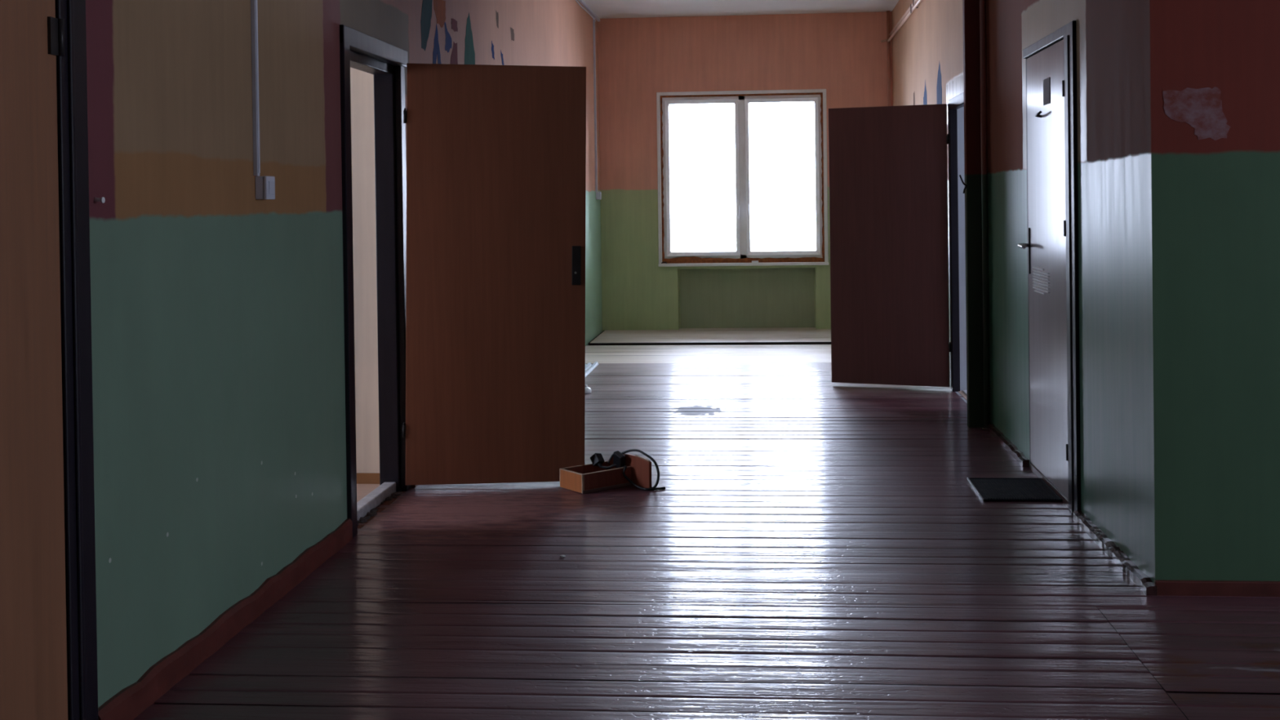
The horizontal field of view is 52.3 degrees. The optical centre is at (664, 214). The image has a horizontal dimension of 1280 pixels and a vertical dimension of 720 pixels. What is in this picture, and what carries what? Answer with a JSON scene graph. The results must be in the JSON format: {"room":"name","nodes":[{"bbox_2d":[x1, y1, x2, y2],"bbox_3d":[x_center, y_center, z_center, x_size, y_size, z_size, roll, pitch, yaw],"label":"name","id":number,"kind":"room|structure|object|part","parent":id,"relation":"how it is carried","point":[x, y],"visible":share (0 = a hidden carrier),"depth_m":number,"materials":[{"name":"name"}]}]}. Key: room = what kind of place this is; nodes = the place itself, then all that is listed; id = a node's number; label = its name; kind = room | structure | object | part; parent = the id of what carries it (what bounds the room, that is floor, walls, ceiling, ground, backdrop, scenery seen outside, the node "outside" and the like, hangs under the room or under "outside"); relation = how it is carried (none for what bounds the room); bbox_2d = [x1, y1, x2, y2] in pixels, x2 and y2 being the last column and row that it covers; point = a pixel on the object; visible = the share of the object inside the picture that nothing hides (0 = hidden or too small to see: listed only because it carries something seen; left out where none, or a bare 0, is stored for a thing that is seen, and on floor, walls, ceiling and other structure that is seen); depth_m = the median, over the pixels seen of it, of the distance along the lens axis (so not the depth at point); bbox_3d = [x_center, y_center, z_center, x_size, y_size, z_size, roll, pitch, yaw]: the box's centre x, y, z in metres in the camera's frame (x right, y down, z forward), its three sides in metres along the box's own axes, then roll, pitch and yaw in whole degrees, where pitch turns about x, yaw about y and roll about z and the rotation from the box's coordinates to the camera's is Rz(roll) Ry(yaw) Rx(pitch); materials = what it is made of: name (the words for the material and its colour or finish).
{"room":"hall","nodes":[
{"label":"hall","id":0,"kind":"room"},
{"bbox_2d":[85,0,602,707],"bbox_3d":[-1.450,-0.296,4.593,0.131,3.316,18.940,-1,1,4],"label":"wall","id":1,"kind":"structure","parent":0,"point":[218,326],"depth_m":4.15,"materials":[{"name":"paint"}]},
{"bbox_2d":[0,0,97,719],"bbox_3d":[-1.568,0.304,2.779,0.160,2.116,1.092,-1,1,4],"label":"door","id":2,"kind":"structure","parent":1,"relation":"in","point":[48,631],"depth_m":3.11,"materials":[{"name":"orange wood"}]},
{"bbox_3d":[-1.570,0.304,2.779,0.156,2.116,1.092,-1,1,4],"label":"frame","id":3,"kind":"part","parent":2,"relation":"part of","materials":[{"name":"paint"}]},
{"bbox_2d":[93,196,105,203],"bbox_3d":[-1.464,-0.038,3.373,0.024,0.016,0.016,-1,1,4],"label":"plug","id":4,"kind":"object","parent":1,"relation":"attached to","point":[102,199],"visible":1,"depth_m":3.37,"materials":[{"name":"white paint"}]},
{"bbox_2d":[97,518,352,719],"bbox_3d":[-1.372,1.302,4.342,0.024,0.092,2.033,-1,1,4],"label":"baseboard","id":5,"kind":"structure","parent":1,"relation":"attached to","point":[131,701],"depth_m":4.03,"materials":[{"name":"red paint"}]},
{"bbox_2d":[250,0,260,176],"bbox_3d":[-1.399,-1.043,4.420,0.018,1.821,0.020,-1,1,4],"label":"cable trunking","id":6,"kind":"object","parent":1,"relation":"attached to","point":[254,7],"visible":1,"depth_m":4.42,"materials":[{"name":"grey plastic"}]},
{"bbox_2d":[254,176,275,199],"bbox_3d":[-1.369,-0.093,4.468,0.046,0.080,0.077,-1,1,4],"label":"switch box","id":7,"kind":"object","parent":1,"relation":"attached to","point":[264,185],"visible":1,"depth_m":4.43,"materials":[{"name":"white plastic"}]},
{"bbox_3d":[-1.356,-0.093,4.467,0.012,0.080,0.077,-1,1,4],"label":"plate","id":8,"kind":"part","parent":7,"relation":"part of","materials":[{"name":"white plastic"}]},
{"bbox_2d":[339,24,586,537],"bbox_3d":[-0.905,0.270,5.870,0.994,2.122,1.107,-1,1,4],"label":"door","id":9,"kind":"structure","parent":1,"relation":"in","point":[481,230],"depth_m":6.26,"materials":[{"name":"paint"}]},
{"bbox_3d":[-1.335,0.271,5.830,0.143,2.112,0.960,-1,1,4],"label":"frame","id":10,"kind":"part","parent":9,"relation":"part of","materials":[{"name":"paint"}]},
{"bbox_3d":[-0.430,0.245,6.334,0.046,0.191,0.007,-1,1,-8],"label":"handle plate","id":11,"kind":"part","parent":9,"relation":"part of","materials":[{"name":"metal"}]},
{"bbox_2d":[575,0,599,21],"bbox_3d":[-0.964,-1.978,10.127,0.025,0.067,7.088,-1,1,4],"label":"horizontal pipe","id":12,"kind":"object","parent":1,"relation":"attached to","point":[588,11],"depth_m":12.79,"materials":[{"name":"white metal"}]},
{"bbox_2d":[592,16,597,191],"bbox_3d":[-0.711,-1.143,13.283,0.020,1.821,0.030,-1,1,4],"label":"cable trunking","id":13,"kind":"object","parent":1,"relation":"attached to","point":[593,20],"visible":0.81,"depth_m":13.27,"materials":[{"name":"white plastic"}]},
{"bbox_2d":[595,191,601,199],"bbox_3d":[-0.678,-0.199,13.371,0.049,0.082,0.082,-1,1,4],"label":"switch box","id":14,"kind":"object","parent":1,"relation":"attached to","point":[598,194],"visible":1,"depth_m":13.33,"materials":[{"name":"white plastic"}]},
{"bbox_2d":[350,66,379,472],"bbox_3d":[-2.858,-0.282,4.983,2.738,3.316,3.300,-1,1,4],"label":"wall","id":15,"kind":"structure","parent":0,"point":[362,83],"depth_m":6.40,"materials":[{"name":"beige paint"}]},
{"bbox_2d":[356,472,379,484],"bbox_3d":[-2.646,1.309,6.495,2.588,0.051,0.012,-1,1,4],"label":"baseboard","id":16,"kind":"structure","parent":15,"relation":"attached to","point":[362,477],"depth_m":6.40,"materials":[{"name":"brown wood"}]},
{"bbox_2d":[133,327,1279,719],"bbox_3d":[1.522,1.318,4.210,11.250,0.078,19.000,-1,1,4],"label":"floor","id":17,"kind":"structure","parent":0,"point":[812,547],"depth_m":4.53,"materials":[{"name":"paint"}]},
{"bbox_2d":[585,384,591,393],"bbox_3d":[-0.573,1.252,9.387,0.084,0.057,0.084,-1,1,4],"label":"fitting","id":18,"kind":"object","parent":17,"relation":"on","point":[588,390],"visible":0.51,"depth_m":9.36,"materials":[{"name":"white plastic"}]},
{"bbox_2d":[585,362,591,370],"bbox_3d":[-0.687,1.261,10.210,0.029,0.023,1.536,-1,1,4],"label":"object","id":19,"kind":"object","parent":17,"relation":"on","point":[588,365],"visible":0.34,"depth_m":10.80,"materials":[{"name":"white plastic"}]},
{"bbox_2d":[585,361,598,377],"bbox_3d":[-0.631,1.260,10.281,0.029,0.023,1.486,-1,1,4],"label":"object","id":20,"kind":"object","parent":17,"relation":"on","point":[595,364],"visible":0.48,"depth_m":10.62,"materials":[{"name":"white plastic"}]},
{"bbox_2d":[559,453,652,493],"bbox_3d":[-0.288,1.234,6.245,0.304,0.151,0.343,-1,1,-38],"label":"drawer","id":21,"kind":"object","parent":17,"relation":"on","point":[638,470],"visible":0.88,"depth_m":6.24,"materials":[{"name":"brown wood"}]},
{"bbox_3d":[-0.444,1.265,6.207,0.012,0.088,0.191,-1,1,-38],"label":"panel","id":22,"kind":"part","parent":21,"relation":"part of","materials":[{"name":"brown wood"}]},
{"bbox_3d":[-0.386,1.263,6.366,0.276,0.088,0.012,-1,1,-38],"label":"panel","id":23,"kind":"part","parent":21,"relation":"part of","materials":[{"name":"brown wood"}]},
{"bbox_3d":[-0.276,1.263,6.227,0.276,0.088,0.012,-1,1,-38],"label":"panel","id":24,"kind":"part","parent":21,"relation":"part of","materials":[{"name":"brown wood"}]},
{"bbox_3d":[-0.175,1.234,6.334,0.016,0.146,0.343,-1,1,-38],"label":"panel","id":25,"kind":"part","parent":21,"relation":"part of","materials":[{"name":"brown wood"}]},
{"bbox_2d":[590,448,665,490],"bbox_3d":[-0.187,1.219,6.295,0.404,0.180,0.084,0,1,34],"label":"power cable","id":26,"kind":"object","parent":17,"relation":"on","point":[619,458],"visible":1,"depth_m":6.30,"materials":[{"name":"black plastic"}]},
{"bbox_2d":[967,477,1062,501],"bbox_3d":[1.625,1.280,6.087,0.352,0.011,0.462,-1,1,4],"label":"door mat","id":27,"kind":"object","parent":17,"relation":"on","point":[988,489],"visible":1,"depth_m":6.06,"materials":[{"name":"black rubber"}]},
{"bbox_2d":[582,0,898,18],"bbox_3d":[2.772,-2.106,4.145,8.662,0.200,19.140,-1,1,4],"label":"ceiling","id":28,"kind":"structure","parent":0,"point":[603,9],"depth_m":12.98,"materials":[{"name":"white paint"}]},
{"bbox_2d":[597,11,893,331],"bbox_3d":[0.851,-0.421,13.734,3.048,3.316,0.350,-1,1,4],"label":"wall","id":29,"kind":"structure","parent":0,"point":[844,55],"depth_m":13.64,"materials":[{"name":"paint"}]},
{"bbox_2d":[656,88,828,266],"bbox_3d":[0.805,-0.383,13.590,1.766,1.820,0.155,-1,1,4],"label":"window","id":30,"kind":"structure","parent":29,"relation":"in","point":[743,256],"depth_m":13.58,"materials":[{"name":"white paint"}]},
{"bbox_3d":[0.394,-0.389,13.639,0.773,1.634,0.081,-1,1,4],"label":"sash","id":31,"kind":"part","parent":30,"relation":"part of","materials":[{"name":"white plastic"}]},
{"bbox_3d":[0.758,-0.060,13.565,0.026,0.130,0.057,-1,1,4],"label":"handle","id":32,"kind":"part","parent":30,"relation":"part of","materials":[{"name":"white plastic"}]},
{"bbox_3d":[0.815,0.512,13.572,1.766,0.030,0.100,-1,1,4],"label":"sill","id":33,"kind":"part","parent":30,"relation":"part of","materials":[{"name":"white paint"}]},
{"bbox_3d":[0.860,-0.061,13.557,0.026,0.130,0.057,-1,1,4],"label":"handle","id":34,"kind":"part","parent":30,"relation":"part of","materials":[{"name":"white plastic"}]},
{"bbox_3d":[1.222,-0.399,13.575,0.767,1.634,0.081,-1,1,4],"label":"sash","id":35,"kind":"part","parent":30,"relation":"part of","materials":[{"name":"white plastic"}]},
{"bbox_2d":[880,10,890,106],"bbox_3d":[2.283,-0.446,13.400,0.094,3.296,0.033,-1,1,4],"label":"pipe","id":36,"kind":"object","parent":29,"relation":"attached to","point":[887,11],"visible":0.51,"depth_m":13.37,"materials":[{"name":"pink paint"}]},
{"bbox_2d":[962,0,990,427],"bbox_3d":[1.856,-0.373,7.785,0.126,3.316,0.073,-1,1,4],"label":"wall pillar","id":37,"kind":"structure","parent":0,"point":[971,8],"depth_m":7.75,"materials":[{"name":"paint"}]},
{"bbox_2d":[959,174,967,193],"bbox_3d":[1.773,-0.184,7.746,0.052,0.113,0.012,-1,1,-13],"label":"wire","id":38,"kind":"object","parent":37,"relation":"attached to","point":[961,178],"visible":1,"depth_m":7.74,"materials":[{"name":"metal"}]},
{"bbox_2d":[891,0,1230,583],"bbox_3d":[2.147,-0.390,9.116,0.251,3.316,9.364,-1,1,4],"label":"wall","id":39,"kind":"structure","parent":0,"point":[1153,249],"depth_m":4.76,"materials":[{"name":"paint"}]},
{"bbox_2d":[828,92,966,395],"bbox_3d":[1.905,0.225,9.098,0.720,2.072,1.584,-1,1,-29],"label":"door","id":40,"kind":"structure","parent":39,"relation":"in","point":[889,223],"depth_m":9.41,"materials":[{"name":"paint"}]},
{"bbox_3d":[2.013,0.222,8.785,0.053,2.062,1.002,-1,1,4],"label":"frame","id":41,"kind":"part","parent":40,"relation":"part of","materials":[{"name":"paint"}]},
{"bbox_2d":[888,0,917,35],"bbox_3d":[2.116,-1.827,10.829,0.042,0.075,5.060,-1,1,4],"label":"horizontal pipe","id":42,"kind":"object","parent":39,"relation":"attached to","point":[914,2],"visible":0.85,"depth_m":12.02,"materials":[{"name":"paint"}]},
{"bbox_2d":[887,0,921,42],"bbox_3d":[2.107,-1.762,10.831,0.062,0.075,5.060,-1,1,4],"label":"horizontal pipe","id":43,"kind":"object","parent":39,"relation":"attached to","point":[917,2],"visible":1,"depth_m":11.66,"materials":[{"name":"paint"}]},
{"bbox_2d":[979,0,990,430],"bbox_3d":[1.878,-0.382,7.674,0.060,3.296,0.060,-1,1,4],"label":"pipe","id":44,"kind":"object","parent":39,"relation":"attached to","point":[982,2],"visible":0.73,"depth_m":7.67,"materials":[{"name":"metal"}]},
{"bbox_2d":[986,422,1029,466],"bbox_3d":[1.875,1.254,7.187,0.036,0.043,1.152,-1,1,4],"label":"baseboard","id":45,"kind":"structure","parent":39,"relation":"attached to","point":[998,435],"depth_m":7.05,"materials":[{"name":"brown paint"}]},
{"bbox_2d":[1017,20,1080,515],"bbox_3d":[1.809,0.233,6.047,0.165,2.122,1.068,-1,1,4],"label":"door","id":46,"kind":"structure","parent":39,"relation":"in","point":[1051,62],"depth_m":5.97,"materials":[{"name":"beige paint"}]},
{"bbox_3d":[1.786,0.155,6.468,0.055,0.024,0.131,-1,1,4],"label":"lever handle","id":47,"kind":"part","parent":46,"relation":"part of","materials":[{"name":"metal"}]},
{"bbox_3d":[1.820,0.179,6.520,0.009,0.230,0.034,-1,1,4],"label":"handle plate","id":48,"kind":"part","parent":46,"relation":"part of","materials":[{"name":"metal"}]},
{"bbox_2d":[1032,266,1049,294],"bbox_3d":[1.800,0.315,6.244,0.008,0.121,0.350,-1,1,4],"label":"vent grille","id":49,"kind":"object","parent":46,"relation":"attached to","point":[1041,280],"depth_m":6.23,"materials":[{"name":"grey metal"}]},
{"bbox_3d":[1.779,-0.576,6.075,0.004,0.120,0.140,-1,1,4],"label":"sign plate","id":50,"kind":"part","parent":46,"relation":"part of","materials":[{"name":"silver metal"}]},
{"bbox_2d":[1073,510,1156,595],"bbox_3d":[1.705,1.278,4.991,0.036,0.044,1.074,-1,1,4],"label":"baseboard","id":51,"kind":"structure","parent":39,"relation":"attached to","point":[1143,581],"depth_m":4.87,"materials":[{"name":"brown paint"}]},
{"bbox_2d":[1162,0,1279,581],"bbox_3d":[4.423,-0.371,4.343,5.444,3.316,0.201,-1,1,4],"label":"wall","id":52,"kind":"structure","parent":0,"point":[1251,126],"depth_m":4.44,"materials":[{"name":"paint"}]},
{"bbox_2d":[1154,579,1279,597],"bbox_3d":[4.314,1.246,4.261,5.289,0.054,0.018,-1,1,4],"label":"baseboard","id":53,"kind":"structure","parent":52,"relation":"attached to","point":[1164,588],"depth_m":4.44,"materials":[{"name":"red paint"}]}
]}

